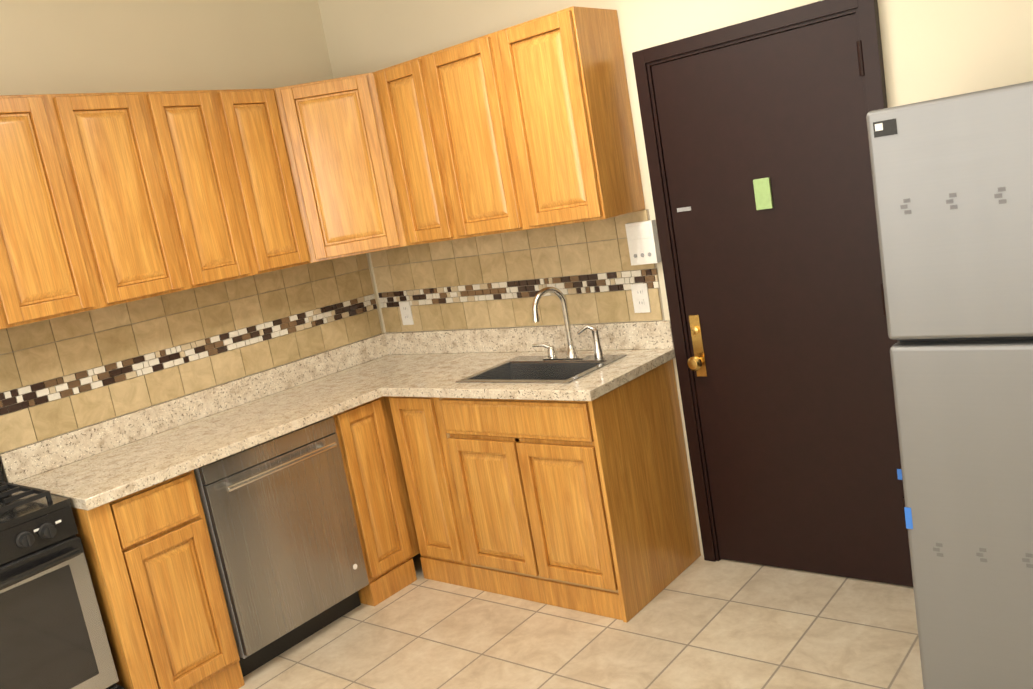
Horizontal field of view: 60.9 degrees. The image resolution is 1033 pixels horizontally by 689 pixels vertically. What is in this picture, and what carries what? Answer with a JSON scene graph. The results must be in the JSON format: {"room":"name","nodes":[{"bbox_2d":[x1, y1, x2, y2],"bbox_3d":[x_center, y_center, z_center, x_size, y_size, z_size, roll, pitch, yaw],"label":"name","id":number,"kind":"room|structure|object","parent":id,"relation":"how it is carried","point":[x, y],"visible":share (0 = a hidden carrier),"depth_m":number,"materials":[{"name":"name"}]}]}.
{"room":"kitchen","nodes":[
{"label":"kitchen","id":0,"kind":"room"},
{"bbox_2d":[0,0,383,481],"bbox_3d":[-1.497,-0.394,3.934,0.250,3.230,1.940,-2,13,40],"label":"wall","id":1,"kind":"structure","parent":0,"point":[74,46],"depth_m":3.74,"materials":[{"name":"paint"}]},
{"bbox_2d":[0,94,107,329],"bbox_3d":[-1.809,-0.461,3.114,0.318,0.770,0.358,-2,13,40],"label":"upper cabinet","id":2,"kind":"object","parent":1,"relation":"attached to","point":[49,269],"depth_m":3.06,"materials":[{"name":"brown wood"}]},
{"bbox_2d":[56,92,195,306],"bbox_3d":[-1.589,-0.547,3.381,0.318,0.770,0.354,-2,13,40],"label":"upper cabinet","id":3,"kind":"object","parent":1,"relation":"attached to","point":[110,199],"depth_m":3.29,"materials":[{"name":"brown wood"}]},
{"bbox_2d":[0,253,381,452],"bbox_3d":[-1.343,-0.049,3.903,0.008,0.454,1.914,-2,13,40],"label":"backsplash","id":4,"kind":"structure","parent":1,"relation":"attached to","point":[64,374],"depth_m":3.74,"materials":[{"name":"tile"}]},
{"bbox_2d":[148,90,255,287],"bbox_3d":[-1.384,-0.626,3.631,0.318,0.770,0.312,-2,13,40],"label":"upper cabinet","id":5,"kind":"object","parent":1,"relation":"attached to","point":[187,122],"depth_m":3.54,"materials":[{"name":"brown wood"}]},
{"bbox_2d":[212,88,307,274],"bbox_3d":[-1.157,-0.707,3.867,0.367,0.770,0.361,-2,13,40],"label":"upper cabinet","id":6,"kind":"object","parent":1,"relation":"attached to","point":[247,116],"depth_m":3.75,"materials":[{"name":"brown wood"}]},
{"bbox_2d":[272,72,406,263],"bbox_3d":[-0.821,-0.805,4.086,0.608,0.770,0.673,-2,13,40],"label":"upper cabinet","id":7,"kind":"object","parent":1,"relation":"attached to","point":[333,134],"depth_m":3.89,"materials":[{"name":"brown wood"}]},
{"bbox_2d":[239,553,922,688],"bbox_3d":[-0.453,1.462,2.093,4.130,0.100,4.500,-2,13,40],"label":"floor","id":8,"kind":"structure","parent":0,"point":[700,622],"depth_m":3.22,"materials":[{"name":"tile"}]},
{"bbox_2d":[0,467,123,688],"bbox_3d":[-1.843,0.916,2.815,0.674,1.185,0.760,-2,13,40],"label":"stove","id":9,"kind":"object","parent":8,"relation":"on","point":[52,633],"visible":1,"depth_m":2.81,"materials":[{"name":"black metal"}]},
{"bbox_2d":[71,470,244,688],"bbox_3d":[-1.437,0.923,3.286,0.608,0.874,0.403,-2,13,40],"label":"base cabinet","id":10,"kind":"object","parent":8,"relation":"on","point":[154,575],"depth_m":3.06,"materials":[{"name":"brown wood"}]},
{"bbox_2d":[194,417,368,676],"bbox_3d":[-1.083,0.798,3.660,0.646,0.868,0.620,-2,13,40],"label":"dishwasher","id":11,"kind":"object","parent":8,"relation":"on","point":[283,532],"visible":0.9,"depth_m":3.45,"materials":[{"name":"grey metal"}]},
{"bbox_2d":[331,396,418,605],"bbox_3d":[-0.834,0.688,4.021,0.604,0.874,0.260,-2,13,40],"label":"base cabinet","id":12,"kind":"object","parent":8,"relation":"on","point":[366,439],"depth_m":3.83,"materials":[{"name":"brown wood"}]},
{"bbox_2d":[387,396,419,552],"bbox_3d":[-0.578,0.589,4.332,0.604,0.874,0.672,-2,13,40],"label":"base cabinet","id":13,"kind":"object","parent":8,"relation":"on","point":[388,403],"depth_m":3.97,"materials":[{"name":"brown wood"}]},
{"bbox_2d":[0,340,383,510],"bbox_3d":[-1.035,0.239,3.752,0.660,0.154,1.939,-2,13,40],"label":"countertop","id":14,"kind":"structure","parent":13,"relation":"on","point":[88,468],"depth_m":3.53,"materials":[{"name":"stone"}]},
{"bbox_2d":[388,359,700,622],"bbox_3d":[0.103,0.562,3.805,1.104,0.874,0.609,-2,13,40],"label":"base cabinet","id":15,"kind":"object","parent":8,"relation":"on","point":[585,506],"visible":0.9,"depth_m":3.49,"materials":[{"name":"brown wood"}]},
{"bbox_2d":[364,287,674,400],"bbox_3d":[0.028,0.055,3.679,1.075,0.558,0.649,-2,13,40],"label":"countertop","id":16,"kind":"structure","parent":15,"relation":"on","point":[566,362],"depth_m":3.76,"materials":[{"name":"stone"}]},
{"bbox_2d":[455,354,626,426],"bbox_3d":[0.119,0.211,3.643,0.580,0.236,0.420,-2,13,40],"label":"sink","id":17,"kind":"object","parent":16,"relation":"in","point":[555,369],"depth_m":3.70,"materials":[{"name":"silver metal"}]},
{"bbox_2d":[532,287,604,360],"bbox_3d":[0.156,-0.080,3.626,0.344,0.322,0.196,-2,13,40],"label":"faucet","id":18,"kind":"object","parent":16,"relation":"on","point":[572,354],"depth_m":3.65,"materials":[{"name":"silver metal"}]},
{"bbox_2d":[866,81,1032,688],"bbox_3d":[1.520,0.143,2.338,0.760,1.708,0.764,-2,13,40],"label":"refrigerator","id":19,"kind":"object","parent":8,"relation":"on","point":[952,177],"visible":1,"depth_m":2.16,"materials":[{"name":"silver metal"}]},
{"bbox_2d":[318,0,1032,555],"bbox_3d":[0.623,-0.681,3.457,4.130,3.230,0.100,-2,13,40],"label":"wall","id":20,"kind":"structure","parent":0,"point":[938,48],"depth_m":3.25,"materials":[{"name":"paint"}]},
{"bbox_2d":[374,6,644,245],"bbox_3d":[-0.061,-0.866,3.679,1.080,0.771,0.317,-2,13,40],"label":"upper cabinet","id":21,"kind":"object","parent":20,"relation":"attached to","point":[527,125],"visible":1,"depth_m":3.45,"materials":[{"name":"brown wood"}]},
{"bbox_2d":[370,209,664,332],"bbox_3d":[-0.082,-0.301,4.084,1.681,0.454,0.008,-2,13,40],"label":"backsplash","id":22,"kind":"structure","parent":20,"relation":"attached to","point":[586,269],"depth_m":4.01,"materials":[{"name":"tile"}]},
{"bbox_2d":[399,301,413,324],"bbox_3d":[-0.567,-0.160,4.516,0.075,0.120,0.008,-2,13,40],"label":"electrical outlet","id":23,"kind":"object","parent":22,"relation":"attached to","point":[406,313],"visible":1,"depth_m":4.51,"materials":[{"name":"white plastic"}]},
{"bbox_2d":[631,283,650,312],"bbox_3d":[0.511,-0.190,3.618,0.075,0.120,0.008,-2,13,40],"label":"electrical outlet","id":24,"kind":"object","parent":22,"relation":"attached to","point":[640,297],"visible":1,"depth_m":3.62,"materials":[{"name":"white plastic"}]},
{"bbox_2d":[625,220,660,265],"bbox_3d":[0.508,-0.408,3.531,0.123,0.170,0.038,-2,13,40],"label":"intercom","id":25,"kind":"object","parent":20,"relation":"attached to","point":[643,242],"visible":0.98,"depth_m":3.51,"materials":[{"name":"white plastic"}]},
{"bbox_2d":[632,0,912,586],"bbox_3d":[0.955,-0.109,3.237,0.893,2.083,0.088,-2,13,40],"label":"entry door","id":26,"kind":"structure","parent":20,"relation":"in","point":[755,133],"depth_m":3.23,"materials":[{"name":"paint"}]}
]}

